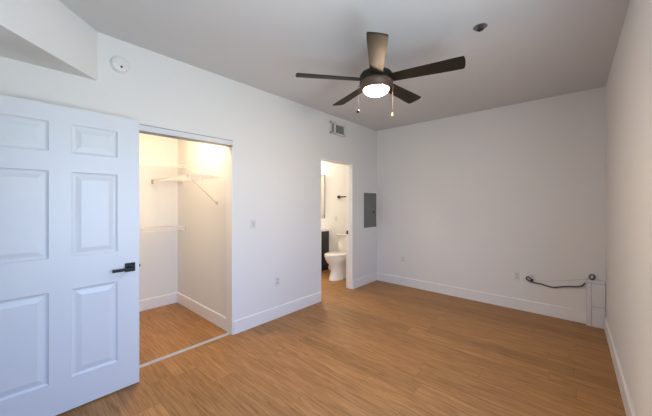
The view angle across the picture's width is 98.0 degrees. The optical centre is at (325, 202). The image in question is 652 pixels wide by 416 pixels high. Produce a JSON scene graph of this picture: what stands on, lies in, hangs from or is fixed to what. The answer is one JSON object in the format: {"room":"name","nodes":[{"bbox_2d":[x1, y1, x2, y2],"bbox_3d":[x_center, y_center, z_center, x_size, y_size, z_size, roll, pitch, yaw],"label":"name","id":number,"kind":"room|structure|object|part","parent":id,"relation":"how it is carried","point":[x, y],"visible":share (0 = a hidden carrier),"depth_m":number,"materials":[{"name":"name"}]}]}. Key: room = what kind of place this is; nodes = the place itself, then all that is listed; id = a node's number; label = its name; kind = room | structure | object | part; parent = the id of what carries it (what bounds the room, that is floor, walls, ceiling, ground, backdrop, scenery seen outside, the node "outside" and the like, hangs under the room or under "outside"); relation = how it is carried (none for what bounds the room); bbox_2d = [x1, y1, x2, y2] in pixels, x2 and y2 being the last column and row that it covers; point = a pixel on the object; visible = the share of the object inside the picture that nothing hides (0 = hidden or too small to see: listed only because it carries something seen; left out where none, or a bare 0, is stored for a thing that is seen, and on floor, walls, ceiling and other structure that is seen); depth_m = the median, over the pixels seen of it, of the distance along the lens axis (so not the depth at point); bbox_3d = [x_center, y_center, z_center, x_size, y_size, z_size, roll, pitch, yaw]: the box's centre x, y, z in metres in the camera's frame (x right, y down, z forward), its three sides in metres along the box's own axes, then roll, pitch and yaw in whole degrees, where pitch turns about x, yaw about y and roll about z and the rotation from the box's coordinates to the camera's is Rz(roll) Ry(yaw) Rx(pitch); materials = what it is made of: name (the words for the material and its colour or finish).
{"room":"empty bedroom","nodes":[
{"label":"empty bedroom","id":0,"kind":"room"},
{"bbox_2d":[139,133,177,299],"bbox_3d":[-2.575,0.180,3.572,0.120,2.440,1.540,0,0,42],"label":"wall","id":1,"kind":"structure","parent":0,"point":[158,201],"depth_m":3.82,"materials":[{"name":"white paint"}]},
{"bbox_2d":[139,161,186,168],"bbox_3d":[-2.413,-0.345,3.427,0.316,0.331,1.290,0,0,42],"label":"wire shelf","id":2,"kind":"object","parent":1,"relation":"attached to","point":[144,163],"visible":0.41,"depth_m":3.68,"materials":[{"name":"white metal"}]},
{"bbox_2d":[139,225,186,232],"bbox_3d":[-2.413,0.474,3.427,0.316,0.331,1.290,0,0,42],"label":"wire shelf","id":3,"kind":"object","parent":1,"relation":"attached to","point":[173,226],"visible":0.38,"depth_m":3.66,"materials":[{"name":"white metal"}]},
{"bbox_2d":[0,32,376,320],"bbox_3d":[-0.651,0.045,3.490,0.120,2.710,5.100,0,0,42],"label":"wall","id":4,"kind":"structure","parent":0,"point":[279,143],"depth_m":3.23,"materials":[{"name":"white paint"}]},
{"bbox_2d":[0,0,97,80],"bbox_3d":[-1.718,-1.123,1.664,0.720,0.375,0.715,0,0,42],"label":"soffit","id":5,"kind":"object","parent":4,"relation":"attached to","point":[43,33],"depth_m":1.80,"materials":[{"name":"white paint"}]},
{"bbox_2d":[110,56,129,73],"bbox_3d":[-1.641,-1.108,2.265,0.036,0.132,0.132,0,0,42],"label":"smoke detector","id":6,"kind":"object","parent":4,"relation":"attached to","point":[119,64],"visible":1,"depth_m":2.25,"materials":[{"name":"white plastic"}]},
{"bbox_2d":[139,124,232,146],"bbox_3d":[-1.442,-0.635,2.590,0.099,0.060,1.243,0,0,42],"label":"trim","id":7,"kind":"structure","parent":4,"relation":"attached to","point":[145,129],"depth_m":2.65,"materials":[{"name":"silver metal"}]},
{"bbox_2d":[250,219,255,228],"bbox_3d":[-0.821,0.237,3.202,0.010,0.114,0.070,0,0,42],"label":"light switch","id":8,"kind":"object","parent":4,"relation":"attached to","point":[252,221],"visible":1,"depth_m":3.20,"materials":[{"name":"white plastic"}]},
{"bbox_2d":[275,276,279,285],"bbox_3d":[-0.590,0.953,3.462,0.009,0.114,0.070,0,0,42],"label":"wall outlet","id":9,"kind":"object","parent":4,"relation":"attached to","point":[277,279],"visible":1,"depth_m":3.46,"materials":[{"name":"white plastic"}]},
{"bbox_2d":[233,272,376,334],"bbox_3d":[-0.645,1.330,3.397,0.014,0.140,4.730,0,0,42],"label":"baseboard","id":10,"kind":"structure","parent":4,"relation":"attached to","point":[240,325],"depth_m":3.51,"materials":[{"name":"white paint"}]},
{"bbox_2d":[320,158,352,290],"bbox_3d":[0.133,0.378,4.369,0.126,2.045,0.773,0,0,42],"label":"trim","id":11,"kind":"structure","parent":4,"relation":"attached to","point":[349,166],"depth_m":4.63,"materials":[{"name":"white paint"}]},
{"bbox_2d":[330,121,344,136],"bbox_3d":[0.181,-1.123,4.325,0.010,0.177,0.365,0,0,42],"label":"air vent","id":12,"kind":"object","parent":4,"relation":"in","point":[335,128],"visible":1,"depth_m":4.31,"materials":[{"name":"white metal"}]},
{"bbox_2d":[364,193,375,227],"bbox_3d":[0.785,0.125,4.989,0.026,0.600,0.380,0,0,42],"label":"electrical panel","id":13,"kind":"object","parent":4,"relation":"attached to","point":[369,198],"visible":1,"depth_m":4.96,"materials":[{"name":"grey metal"}]},
{"bbox_2d":[178,139,226,316],"bbox_3d":[-1.547,0.180,3.606,1.370,2.440,0.120,0,0,42],"label":"wall","id":14,"kind":"structure","parent":0,"point":[202,246],"depth_m":3.51,"materials":[{"name":"white paint"}]},
{"bbox_2d":[139,292,225,330],"bbox_3d":[-2.025,1.330,3.081,1.355,0.140,1.300,0,0,42],"label":"baseboard","id":15,"kind":"structure","parent":14,"relation":"attached to","point":[203,311],"depth_m":3.70,"materials":[{"name":"white paint"}]},
{"bbox_2d":[151,174,219,204],"bbox_3d":[-1.759,-0.146,3.486,1.190,0.331,0.341,0,0,42],"label":"wire shelf","id":16,"kind":"object","parent":14,"relation":"attached to","point":[186,177],"visible":1,"depth_m":3.27,"materials":[{"name":"white metal"}]},
{"bbox_2d":[226,147,232,334],"bbox_3d":[-1.040,0.403,3.055,0.124,1.995,0.012,0,0,42],"label":"trim","id":17,"kind":"structure","parent":14,"relation":"attached to","point":[229,151],"depth_m":3.04,"materials":[{"name":"white paint"}]},
{"bbox_2d":[56,269,625,415],"bbox_3d":[-0.742,1.440,2.686,5.515,0.080,6.420,0,0,42],"label":"floor","id":18,"kind":"structure","parent":0,"point":[375,348],"depth_m":2.50,"materials":[{"name":"brown wood"}]},
{"bbox_2d":[139,332,230,367],"bbox_3d":[-1.440,1.394,2.588,0.045,0.012,1.243,0,0,42],"label":"door track","id":19,"kind":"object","parent":18,"relation":"on","point":[228,333],"depth_m":2.67,"materials":[{"name":"grey metal"}]},
{"bbox_2d":[321,229,328,270],"bbox_3d":[-0.451,0.975,6.064,0.912,0.850,0.548,0,0,42],"label":"bathroom vanity","id":20,"kind":"object","parent":18,"relation":"on","point":[324,232],"visible":0.16,"depth_m":5.86,"materials":[{"name":"black wood"}]},
{"bbox_3d":[-0.100,0.945,5.786,0.004,0.630,0.420,0,0,42],"label":"panel","id":21,"kind":"part","parent":20,"relation":"part of","materials":[{"name":"brown wood"}]},
{"bbox_2d":[324,233,345,280],"bbox_3d":[0.259,1.000,5.314,0.410,0.800,0.714,0,0,42],"label":"toilet","id":22,"kind":"object","parent":18,"relation":"on","point":[336,260],"visible":0.73,"depth_m":5.15,"materials":[{"name":"white ceramic"}]},
{"bbox_3d":[0.183,0.935,5.229,0.372,0.022,0.484,0,0,42],"label":"lid","id":23,"kind":"part","parent":22,"relation":"part of","materials":[{"name":"white ceramic"}]},
{"bbox_3d":[0.231,1.184,5.282,0.368,0.432,0.612,0,0,42],"label":"bowl","id":24,"kind":"part","parent":22,"relation":"part of","materials":[{"name":"white ceramic"}]},
{"bbox_3d":[0.429,0.805,5.504,0.360,0.340,0.193,0,0,42],"label":"tank","id":25,"kind":"part","parent":22,"relation":"part of","materials":[{"name":"white ceramic"}]},
{"bbox_2d":[586,279,605,328],"bbox_3d":[3.055,1.140,3.212,0.160,0.520,0.077,0,0,42],"label":"utility box","id":26,"kind":"object","parent":18,"relation":"on","point":[595,289],"visible":0.93,"depth_m":3.19,"materials":[{"name":"white plastic"}]},
{"bbox_2d":[59,0,629,130],"bbox_3d":[0.529,-1.360,2.436,3.285,0.100,5.100,0,0,42],"label":"ceiling","id":27,"kind":"structure","parent":0,"point":[527,50],"depth_m":2.34,"materials":[{"name":"white paint"}]},
{"bbox_2d":[295,32,465,116],"bbox_3d":[0.450,-1.013,2.382,1.292,0.594,1.258,0,0,42],"label":"ceiling fan","id":28,"kind":"object","parent":27,"relation":"hanging from","point":[377,80],"visible":1,"depth_m":2.23,"materials":[{"name":"black wood"}]},
{"bbox_3d":[0.028,-1.020,2.301,0.548,0.037,0.132,0,0,-9],"label":"blade","id":29,"kind":"part","parent":28,"relation":"part of","materials":[{"name":"brown wood"}]},
{"bbox_3d":[0.241,-1.020,2.712,0.132,0.037,0.548,0,0,-27],"label":"blade","id":30,"kind":"part","parent":28,"relation":"part of","materials":[{"name":"brown wood"}]},
{"bbox_3d":[0.418,-0.924,2.360,0.206,0.049,0.206,0,0,42],"label":"lamp shade","id":31,"kind":"part","parent":28,"relation":"part of","materials":[{"name":"white glass"}]},
{"bbox_3d":[0.353,-1.020,1.971,0.132,0.037,0.548,0,0,9],"label":"blade","id":32,"kind":"part","parent":28,"relation":"part of","materials":[{"name":"brown wood"}]},
{"bbox_3d":[0.698,-1.020,2.637,0.548,0.037,0.132,0,0,-45],"label":"blade","id":33,"kind":"part","parent":28,"relation":"part of","materials":[{"name":"brown wood"}]},
{"bbox_3d":[0.767,-1.020,2.179,0.548,0.037,0.132,0,0,27],"label":"blade","id":34,"kind":"part","parent":28,"relation":"part of","materials":[{"name":"brown wood"}]},
{"bbox_2d":[473,23,486,31],"bbox_3d":[1.148,-1.299,2.112,0.096,0.022,0.096,0,0,42],"label":"sprinkler","id":35,"kind":"object","parent":27,"relation":"attached to","point":[480,27],"visible":1,"depth_m":2.10,"materials":[{"name":"silver metal"}]},
{"bbox_2d":[321,86,605,310],"bbox_3d":[1.294,0.045,4.937,5.315,2.710,0.150,0,0,42],"label":"wall","id":36,"kind":"structure","parent":0,"point":[470,201],"depth_m":3.88,"materials":[{"name":"white paint"}]},
{"bbox_2d":[321,175,324,218],"bbox_3d":[-0.274,-0.135,6.256,0.660,0.930,0.027,0,0,42],"label":"mirror","id":37,"kind":"object","parent":36,"relation":"attached to","point":[322,176],"visible":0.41,"depth_m":6.05,"materials":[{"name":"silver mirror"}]},
{"bbox_3d":[-0.274,-0.135,6.256,0.660,0.930,0.027,0,0,42],"label":"frame","id":38,"kind":"part","parent":37,"relation":"part of","materials":[{"name":"black metal"}]},
{"bbox_2d":[377,272,585,323],"bbox_3d":[1.976,1.330,4.219,2.802,0.140,0.014,0,0,42],"label":"baseboard","id":39,"kind":"structure","parent":36,"relation":"attached to","point":[575,315],"depth_m":3.91,"materials":[{"name":"white paint"}]},
{"bbox_2d":[514,271,519,280],"bbox_3d":[2.517,0.960,3.739,0.070,0.114,0.009,0,0,42],"label":"wall outlet","id":40,"kind":"object","parent":36,"relation":"attached to","point":[516,274],"visible":1,"depth_m":3.74,"materials":[{"name":"white plastic"}]},
{"bbox_2d":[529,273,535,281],"bbox_3d":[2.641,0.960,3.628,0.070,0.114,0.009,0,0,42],"label":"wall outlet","id":41,"kind":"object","parent":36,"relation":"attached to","point":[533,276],"visible":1,"depth_m":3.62,"materials":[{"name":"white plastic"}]},
{"bbox_2d":[526,276,585,287],"bbox_3d":[2.786,0.981,3.463,0.571,0.128,0.055,0,0,42],"label":"power cord","id":42,"kind":"object","parent":41,"relation":"attached to","point":[531,279],"visible":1,"depth_m":3.50,"materials":[{"name":"black rubber"}]},
{"bbox_2d":[606,0,651,415],"bbox_3d":[1.597,0.045,1.316,0.120,2.710,4.852,0,0,41],"label":"wall","id":43,"kind":"structure","parent":0,"point":[629,82],"depth_m":1.73,"materials":[{"name":"white paint"}]},
{"bbox_2d":[604,317,634,415],"bbox_3d":[1.559,1.330,1.375,0.014,0.140,4.649,0,0,41],"label":"baseboard","id":44,"kind":"structure","parent":43,"relation":"attached to","point":[627,403],"depth_m":2.14,"materials":[{"name":"white paint"}]},
{"bbox_3d":[-1.134,0.045,0.584,3.030,2.710,0.120,0,0,42],"label":"wall","id":45,"kind":"structure","parent":0,"visible":0},
{"bbox_2d":[0,95,139,415],"bbox_3d":[-1.761,0.374,1.885,0.141,2.028,0.911,0,0,42],"label":"door","id":46,"kind":"structure","parent":45,"relation":"in","point":[69,177],"depth_m":1.88,"materials":[{"name":"white paint"}]},
{"bbox_3d":[-1.505,0.492,2.098,0.044,0.025,0.129,0,0,42],"label":"lever","id":47,"kind":"part","parent":46,"relation":"part of","materials":[{"name":"black metal"}]},
{"bbox_3d":[-1.488,0.487,2.154,0.010,0.066,0.066,0,0,42],"label":"handle","id":48,"kind":"part","parent":46,"relation":"part of","materials":[{"name":"black metal"}]}
]}

